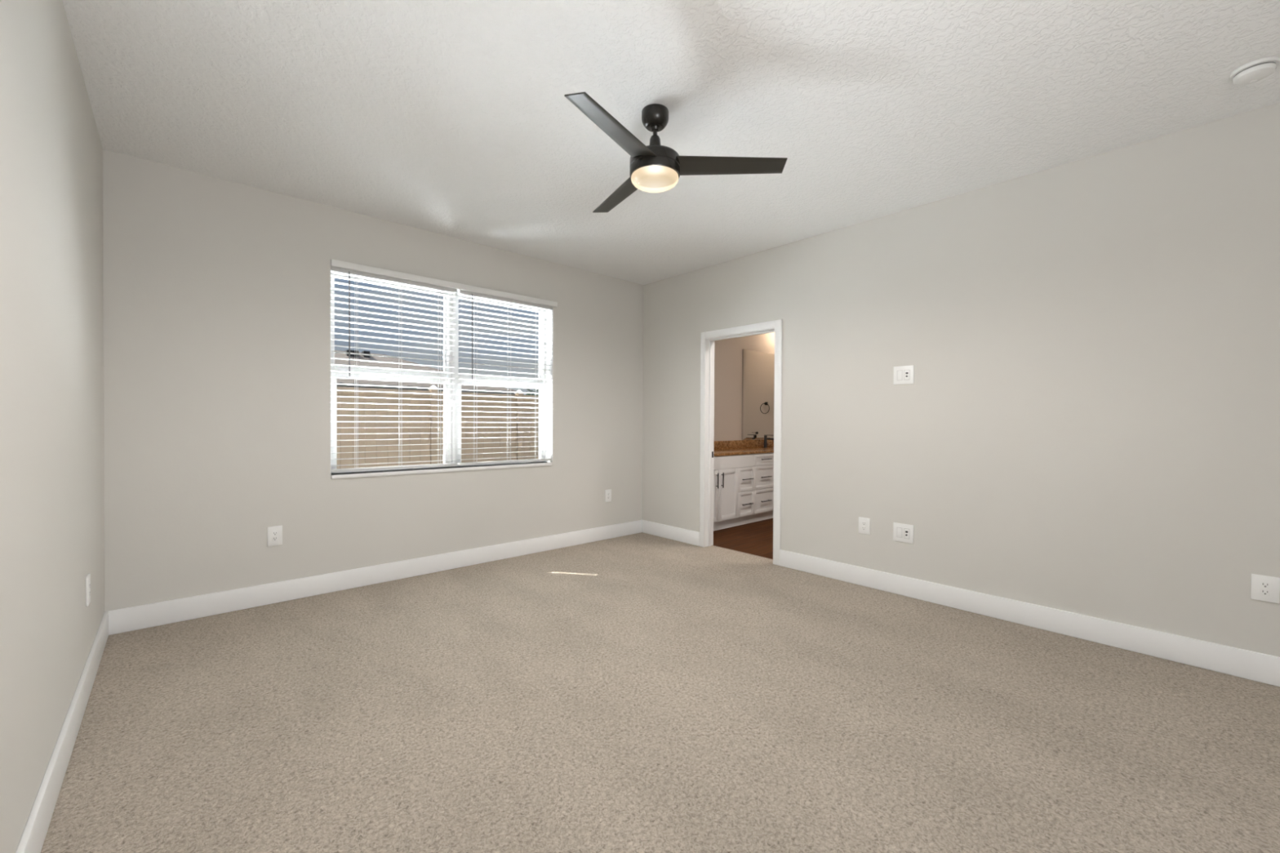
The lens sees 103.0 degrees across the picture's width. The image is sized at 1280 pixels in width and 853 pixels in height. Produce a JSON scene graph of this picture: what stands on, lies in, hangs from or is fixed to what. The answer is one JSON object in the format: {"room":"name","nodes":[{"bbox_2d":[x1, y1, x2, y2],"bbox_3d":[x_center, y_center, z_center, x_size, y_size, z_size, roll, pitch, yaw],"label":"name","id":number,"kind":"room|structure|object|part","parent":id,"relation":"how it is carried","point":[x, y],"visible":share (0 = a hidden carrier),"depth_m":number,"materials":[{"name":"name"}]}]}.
{"room":"empty bedroom","nodes":[
{"label":"empty bedroom","id":0,"kind":"room"},
{"bbox_2d":[0,0,104,852],"bbox_3d":[-0.888,-0.128,0.417,0.150,2.790,6.500,0,1,-42],"label":"wall","id":1,"kind":"structure","parent":0,"point":[52,473],"depth_m":1.57,"materials":[{"name":"paint"}]},
{"bbox_2d":[15,611,108,852],"bbox_3d":[-0.828,1.147,0.479,0.016,0.138,6.484,0,1,-42],"label":"baseboard","id":2,"kind":"structure","parent":1,"relation":"attached to","point":[33,836],"depth_m":1.70,"materials":[{"name":"white paint"}]},
{"bbox_2d":[85,573,90,606],"bbox_3d":[-2.504,0.741,2.312,0.010,0.130,0.082,0,1,-42],"label":"wall outlet","id":3,"kind":"object","parent":1,"relation":"attached to","point":[88,576],"visible":1,"depth_m":2.29,"materials":[{"name":"white plastic"}]},
{"bbox_2d":[88,582,90,597],"bbox_3d":[-2.502,0.741,2.314,0.004,0.067,0.034,0,1,-42],"label":"receptacle","id":4,"kind":"object","parent":3,"relation":"attached to","point":[89,582],"depth_m":2.32,"materials":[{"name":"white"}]},
{"bbox_2d":[102,149,774,611],"bbox_3d":[-0.416,-0.171,5.392,7.550,2.790,0.220,0,1,-42],"label":"wall","id":5,"kind":"structure","parent":0,"point":[217,291],"depth_m":3.41,"materials":[{"name":"paint"}]},
{"bbox_2d":[266,525,282,546],"bbox_3d":[-2.441,0.732,3.405,0.082,0.130,0.010,0,1,-42],"label":"wall outlet","id":6,"kind":"object","parent":5,"relation":"attached to","point":[274,533],"visible":1,"depth_m":3.40,"materials":[{"name":"white plastic"}]},
{"bbox_2d":[271,530,278,541],"bbox_3d":[-2.439,0.732,3.403,0.034,0.067,0.004,0,1,-42],"label":"receptacle","id":7,"kind":"object","parent":6,"relation":"attached to","point":[274,533],"depth_m":3.40,"materials":[{"name":"white plastic"}]},
{"bbox_2d":[104,520,642,635],"bbox_3d":[-1.496,1.109,4.266,4.131,0.138,0.016,0,1,-42],"label":"baseboard","id":8,"kind":"structure","parent":5,"relation":"attached to","point":[152,615],"depth_m":3.63,"materials":[{"name":"white paint"}]},
{"bbox_2d":[330,271,451,473],"bbox_3d":[-1.968,-0.409,4.049,0.918,1.502,0.085,0,1,-42],"label":"window","id":9,"kind":"structure","parent":5,"relation":"in","point":[446,420],"depth_m":4.04,"materials":[{"name":"white plastic"}]},
{"bbox_3d":[-1.981,-0.766,4.062,0.874,0.768,0.030,0,1,-42],"label":"sash","id":10,"kind":"part","parent":9,"relation":"part of","materials":[{"name":"white plastic"}]},
{"bbox_3d":[-1.960,-0.042,4.042,0.878,0.760,0.032,0,1,-42],"label":"sash","id":11,"kind":"part","parent":9,"relation":"part of","materials":[{"name":"white plastic"}]},
{"bbox_2d":[330,266,457,472],"bbox_3d":[-1.870,-0.415,3.940,0.910,1.484,0.080,0,1,-42],"label":"window blind","id":12,"kind":"object","parent":9,"relation":"attached to","point":[335,269],"visible":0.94,"depth_m":3.92,"materials":[{"name":"grey plastic"}]},
{"bbox_3d":[-2.090,-0.397,3.754,0.010,1.435,0.056,0,1,-42],"label":"ladder cord","id":13,"kind":"part","parent":12,"relation":"part of","materials":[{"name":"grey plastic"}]},
{"bbox_3d":[-1.881,0.318,3.955,0.910,0.018,0.048,0,1,-42],"label":"rail","id":14,"kind":"part","parent":12,"relation":"part of","materials":[{"name":"grey plastic"}]},
{"bbox_3d":[-1.863,-0.398,3.961,0.010,1.435,0.056,0,1,-42],"label":"ladder cord","id":15,"kind":"part","parent":12,"relation":"part of","materials":[{"name":"white fabric"}]},
{"bbox_3d":[-1.639,-0.399,4.165,0.010,1.435,0.056,0,1,-42],"label":"ladder cord","id":16,"kind":"part","parent":12,"relation":"part of","materials":[{"name":"white fabric"}]},
{"bbox_2d":[330,462,551,479],"bbox_3d":[-1.558,0.358,4.282,1.832,0.029,0.138,0,1,-42],"label":"trim","id":17,"kind":"structure","parent":5,"relation":"attached to","point":[386,473],"depth_m":4.12,"materials":[{"name":"wood"}]},
{"bbox_2d":[330,258,557,307],"bbox_3d":[-1.489,-1.159,4.230,1.878,0.048,0.032,0,1,-42],"label":"blind valance","id":18,"kind":"object","parent":5,"relation":"attached to","point":[335,263],"visible":1,"depth_m":4.07,"materials":[{"name":"white plastic"}]},
{"bbox_2d":[451,292,546,466],"bbox_3d":[-1.284,-0.411,4.672,0.921,1.502,0.085,0,1,-42],"label":"window","id":19,"kind":"structure","parent":5,"relation":"in","point":[455,420],"depth_m":4.46,"materials":[{"name":"white plastic"}]},
{"bbox_3d":[-1.297,-0.768,4.686,0.877,0.768,0.030,0,1,-42],"label":"sash","id":20,"kind":"part","parent":19,"relation":"part of","materials":[{"name":"white plastic"}]},
{"bbox_3d":[-1.276,-0.044,4.666,0.881,0.760,0.032,0,1,-42],"label":"sash","id":21,"kind":"part","parent":19,"relation":"part of","materials":[{"name":"white plastic"}]},
{"bbox_2d":[457,288,552,465],"bbox_3d":[-1.181,-0.417,4.567,0.905,1.484,0.080,0,1,-42],"label":"window blind","id":22,"kind":"object","parent":19,"relation":"attached to","point":[463,292],"visible":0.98,"depth_m":4.53,"materials":[{"name":"grey plastic"}]},
{"bbox_3d":[-1.411,-0.399,4.373,0.010,1.435,0.056,0,1,-42],"label":"ladder cord","id":23,"kind":"part","parent":22,"relation":"part of","materials":[{"name":"white fabric"}]},
{"bbox_3d":[-1.192,0.315,4.582,0.905,0.018,0.048,0,1,-42],"label":"rail","id":24,"kind":"part","parent":22,"relation":"part of","materials":[{"name":"grey plastic"}]},
{"bbox_3d":[-1.178,-0.400,4.585,0.010,1.435,0.056,0,1,-42],"label":"ladder cord","id":25,"kind":"part","parent":22,"relation":"part of","materials":[{"name":"white fabric"}]},
{"bbox_3d":[-0.965,-0.401,4.779,0.010,1.435,0.056,0,1,-42],"label":"ladder cord","id":26,"kind":"part","parent":22,"relation":"part of","materials":[{"name":"white fabric"}]},
{"bbox_2d":[545,306,553,462],"bbox_3d":[-1.585,-0.415,4.317,1.851,1.515,0.205,0,1,-42],"label":"trim","id":27,"kind":"structure","parent":5,"relation":"attached to","point":[548,425],"depth_m":4.90,"materials":[{"name":"white paint"}]},
{"bbox_2d":[604,488,611,502],"bbox_3d":[-0.332,0.723,5.327,0.082,0.130,0.010,0,1,-42],"label":"wall outlet","id":28,"kind":"object","parent":5,"relation":"attached to","point":[607,492],"visible":1,"depth_m":5.32,"materials":[{"name":"white plastic"}]},
{"bbox_2d":[714,439,773,449],"bbox_3d":[1.133,0.240,6.644,2.706,0.110,0.020,0,1,-42],"label":"backsplash","id":29,"kind":"structure","parent":5,"relation":"attached to","point":[736,444],"depth_m":6.83,"materials":[{"name":"brown stone"}]},
{"bbox_2d":[742,349,774,439],"bbox_3d":[1.855,-0.435,7.298,1.265,1.223,0.011,0,1,-42],"label":"wall mirror","id":30,"kind":"object","parent":5,"relation":"attached to","point":[758,367],"visible":0.58,"depth_m":7.10,"materials":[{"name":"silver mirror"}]},
{"bbox_2d":[40,518,1279,852],"bbox_3d":[2.041,1.282,2.700,7.550,0.140,7.100,0,1,-42],"label":"floor","id":31,"kind":"structure","parent":0,"point":[642,692],"depth_m":2.05,"materials":[{"name":"beige carpet"}]},
{"bbox_2d":[713,453,754,530],"bbox_3d":[0.780,0.752,5.958,1.176,0.846,0.569,0,1,-42],"label":"vanity cabinet","id":32,"kind":"object","parent":31,"relation":"on","point":[733,475],"visible":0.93,"depth_m":5.90,"materials":[{"name":"white wood"}]},
{"bbox_3d":[0.692,0.776,5.550,0.493,0.581,0.019,0,1,-42],"label":"door","id":33,"kind":"part","parent":32,"relation":"part of","materials":[{"name":"white wood"}]},
{"bbox_3d":[0.861,0.604,5.667,0.010,0.170,0.033,0,1,-42],"label":"handle","id":34,"kind":"part","parent":32,"relation":"part of","materials":[{"name":"grey metal"}]},
{"bbox_3d":[0.927,0.603,5.727,0.010,0.170,0.033,0,1,-42],"label":"handle","id":35,"kind":"part","parent":32,"relation":"part of","materials":[{"name":"grey metal"}]},
{"bbox_3d":[1.009,0.775,5.839,0.357,0.581,0.019,0,1,-42],"label":"door","id":36,"kind":"part","parent":32,"relation":"part of","materials":[{"name":"white wood"}]},
{"bbox_2d":[713,439,773,456],"bbox_3d":[1.310,0.258,6.450,2.706,0.140,0.545,0,1,-42],"label":"countertop","id":37,"kind":"structure","parent":32,"relation":"on","point":[722,448],"depth_m":6.62,"materials":[{"name":"brown stone"}]},
{"bbox_2d":[764,435,773,447],"bbox_3d":[1.792,0.206,7.031,0.052,0.178,0.191,0,1,-42],"label":"faucet","id":38,"kind":"object","parent":37,"relation":"on","point":[766,438],"visible":0.94,"depth_m":7.06,"materials":[{"name":"black metal"}]},
{"bbox_3d":[1.745,0.210,7.083,0.052,0.168,0.052,0,1,-42],"label":"post","id":39,"kind":"part","parent":38,"relation":"part of","materials":[{"name":"black metal"}]},
{"bbox_3d":[1.259,0.919,6.069,0.314,0.291,0.019,0,1,-42],"label":"drawer","id":40,"kind":"part","parent":32,"relation":"part of","materials":[{"name":"white wood"}]},
{"bbox_3d":[1.261,0.627,6.067,0.314,0.286,0.019,0,1,-42],"label":"drawer","id":41,"kind":"part","parent":32,"relation":"part of","materials":[{"name":"white wood"}]},
{"bbox_2d":[750,453,773,523],"bbox_3d":[1.406,0.751,6.528,0.518,0.846,0.569,0,1,-42],"label":"vanity cabinet","id":42,"kind":"object","parent":31,"relation":"on","point":[763,462],"visible":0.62,"depth_m":6.32,"materials":[{"name":"white wood"}]},
{"bbox_3d":[1.568,0.919,6.351,0.514,0.291,0.019,0,1,-42],"label":"drawer","id":43,"kind":"part","parent":42,"relation":"part of","materials":[{"name":"white wood"}]},
{"bbox_3d":[1.570,0.626,6.348,0.514,0.286,0.019,0,1,-42],"label":"drawer","id":44,"kind":"part","parent":42,"relation":"part of","materials":[{"name":"white wood"}]},
{"bbox_3d":[1.571,0.409,6.346,0.514,0.141,0.019,0,1,-42],"label":"drawer","id":45,"kind":"part","parent":42,"relation":"part of","materials":[{"name":"white wood"}]},
{"bbox_2d":[62,0,1279,284],"bbox_3d":[0.669,-1.588,1.863,4.406,0.120,6.870,0,1,-42],"label":"ceiling","id":46,"kind":"structure","parent":0,"point":[455,118],"depth_m":2.37,"materials":[{"name":"white paint"}]},
{"bbox_2d":[564,92,787,212],"bbox_3d":[-0.026,-1.355,2.508,1.116,0.366,1.096,0,1,-42],"label":"ceiling fan","id":47,"kind":"object","parent":46,"relation":"hanging from","point":[655,167],"visible":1,"depth_m":2.44,"materials":[{"name":"brown metal"}]},
{"bbox_3d":[-0.110,-1.273,2.183,0.133,0.033,0.547,1,1,31],"label":"blade","id":48,"kind":"part","parent":47,"relation":"part of","materials":[{"name":"black"}]},
{"bbox_3d":[-0.102,-1.278,2.804,0.133,0.033,0.547,0,1,-29],"label":"blade","id":49,"kind":"part","parent":47,"relation":"part of","materials":[{"name":"black wood"}]},
{"bbox_3d":[0.431,-1.273,2.487,0.547,0.033,0.133,0,1,1],"label":"blade","id":50,"kind":"part","parent":47,"relation":"part of","materials":[{"name":"black wood"}]},
{"bbox_2d":[1229,56,1279,85],"bbox_3d":[2.602,-1.496,2.157,0.138,0.048,0.138,0,1,-42],"label":"smoke detector","id":51,"kind":"object","parent":46,"relation":"attached to","point":[1259,69],"visible":1,"depth_m":2.13,"materials":[{"name":"white plastic"}]},
{"bbox_2d":[642,102,1279,657],"bbox_3d":[2.267,-0.137,3.292,0.125,2.790,6.500,0,1,-42],"label":"wall","id":52,"kind":"structure","parent":0,"point":[1087,423],"depth_m":3.04,"materials":[{"name":"paint"}]},
{"bbox_2d":[699,319,782,565],"bbox_3d":[0.949,0.134,4.729,0.146,2.105,0.903,0,1,-42],"label":"door frame","id":53,"kind":"structure","parent":52,"relation":"in","point":[708,339],"depth_m":4.97,"materials":[{"name":"white paint"}]},
{"bbox_3d":[0.617,0.130,4.998,0.017,2.105,0.059,0,1,-42],"label":"casing","id":54,"kind":"part","parent":53,"relation":"part of","materials":[{"name":"white paint"}]},
{"bbox_3d":[0.904,-0.885,4.680,0.017,0.066,0.777,0,1,-42],"label":"casing","id":55,"kind":"part","parent":53,"relation":"part of","materials":[{"name":"white paint"}]},
{"bbox_3d":[1.183,0.139,4.377,0.017,2.105,0.067,0,1,-42],"label":"casing","id":56,"kind":"part","parent":53,"relation":"part of","materials":[{"name":"white paint"}]},
{"bbox_2d":[858,516,870,534],"bbox_3d":[1.687,0.747,3.831,0.010,0.122,0.086,0,1,-42],"label":"wall outlet","id":57,"kind":"object","parent":52,"relation":"attached to","point":[864,522],"visible":1,"depth_m":3.83,"materials":[{"name":"white plastic"}]},
{"bbox_2d":[862,520,866,530],"bbox_3d":[1.685,0.747,3.829,0.004,0.067,0.034,0,1,-42],"label":"receptacle","id":58,"kind":"object","parent":57,"relation":"attached to","point":[864,522],"depth_m":3.83,"materials":[{"name":"white plastic"}]},
{"bbox_2d":[893,522,913,543],"bbox_3d":[1.872,0.758,3.624,0.015,0.130,0.136,0,1,-42],"label":"wall plate","id":59,"kind":"object","parent":52,"relation":"attached to","point":[902,532],"visible":1,"depth_m":3.62,"materials":[{"name":"white plastic"}]},
{"bbox_2d":[893,365,914,384],"bbox_3d":[1.872,-0.365,3.620,0.015,0.130,0.136,0,1,-42],"label":"wall plate","id":60,"kind":"object","parent":52,"relation":"attached to","point":[904,375],"visible":1,"depth_m":3.62,"materials":[{"name":"white plastic"}]},
{"bbox_2d":[642,520,1279,686],"bbox_3d":[2.213,1.138,3.250,0.016,0.138,6.484,0,1,-42],"label":"baseboard","id":61,"kind":"structure","parent":52,"relation":"attached to","point":[1234,661],"depth_m":3.01,"materials":[{"name":"white paint"}]},
{"bbox_2d":[1250,573,1279,603],"bbox_3d":[2.972,0.770,2.421,0.010,0.122,0.086,0,1,-42],"label":"wall outlet","id":62,"kind":"object","parent":52,"relation":"attached to","point":[1264,588],"visible":1,"depth_m":2.42,"materials":[{"name":"white plastic"}]},
{"bbox_2d":[1259,580,1271,596],"bbox_3d":[2.970,0.770,2.419,0.004,0.067,0.034,0,1,-42],"label":"receptacle","id":63,"kind":"object","parent":62,"relation":"attached to","point":[1264,585],"depth_m":2.42,"materials":[{"name":"white plastic"}]},
{"label":"outside","id":64,"kind":"structure","parent":0,"visible":0},
{"bbox_3d":[-12.715,1.241,24.647,65.000,0.300,44.780,0,1,-42],"label":"ground","id":65,"kind":"structure","parent":64,"visible":0},
{"bbox_2d":[334,349,516,394],"bbox_3d":[-14.815,-0.842,16.115,20.410,4.000,7.520,0,1,-42],"label":"neighbor house","id":66,"kind":"structure","parent":65,"relation":"on","point":[340,380],"depth_m":18.65,"materials":[{"name":"grey paint"}]},
{"bbox_2d":[345,349,359,356],"bbox_3d":[-10.719,-2.666,18.956,0.400,0.320,0.300,0,1,-42],"label":"roof vent","id":67,"kind":"object","parent":66,"relation":"attached to","point":[347,351],"depth_m":18.84,"materials":[{"name":"black metal"}]},
{"bbox_2d":[361,351,369,357],"bbox_3d":[-10.372,-2.678,19.272,0.220,0.340,0.300,0,1,-42],"label":"roof vent","id":68,"kind":"object","parent":66,"relation":"attached to","point":[363,352],"depth_m":19.16,"materials":[{"name":"black metal"}]},
{"bbox_2d":[336,385,538,469],"bbox_3d":[-3.449,0.299,8.507,9.690,1.980,0.150,0,1,-42],"label":"privacy fence","id":69,"kind":"object","parent":65,"relation":"on","point":[381,428],"visible":0.16,"depth_m":8.32,"materials":[{"name":"brown wood"}]},
{"bbox_3d":[-4.037,0.341,7.972,1.477,1.740,0.022,0,1,-42],"label":"panel","id":70,"kind":"part","parent":69,"relation":"part of","materials":[{"name":"brown wood"}]},
{"bbox_3d":[-4.032,-0.539,7.964,1.490,0.100,0.048,0,1,-42],"label":"rail","id":71,"kind":"part","parent":69,"relation":"part of","materials":[{"name":"brown"}]},
{"bbox_3d":[-3.449,0.334,8.508,0.110,1.910,0.110,0,1,-42],"label":"post","id":72,"kind":"part","parent":69,"relation":"part of","materials":[{"name":"brown"}]},
{"bbox_3d":[-2.862,0.337,9.043,1.477,1.740,0.022,0,1,-42],"label":"panel","id":73,"kind":"part","parent":69,"relation":"part of","materials":[{"name":"brown"}]},
{"bbox_3d":[-2.857,-0.543,9.035,1.490,0.100,0.048,0,1,-42],"label":"rail","id":74,"kind":"part","parent":69,"relation":"part of","materials":[{"name":"brown"}]},
{"bbox_3d":[-2.274,0.331,9.578,0.110,1.910,0.110,0,1,-42],"label":"post","id":75,"kind":"part","parent":69,"relation":"part of","materials":[{"name":"brown"}]},
{"bbox_3d":[-1.682,-0.546,10.106,1.490,0.100,0.048,0,1,-42],"label":"rail","id":76,"kind":"part","parent":69,"relation":"part of","materials":[{"name":"brown"}]},
{"bbox_3d":[-1.686,0.334,10.114,1.477,1.740,0.022,0,1,-42],"label":"panel","id":77,"kind":"part","parent":69,"relation":"part of","materials":[{"name":"brown wood"}]},
{"bbox_2d":[523,388,537,395],"bbox_3d":[-5.044,-0.464,26.185,2.447,3.168,2.509,0,1,0],"label":"tree","id":78,"kind":"object","parent":65,"relation":"on","point":[534,388],"visible":0.04,"depth_m":25.81,"materials":[{"name":"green plant"}]}
]}

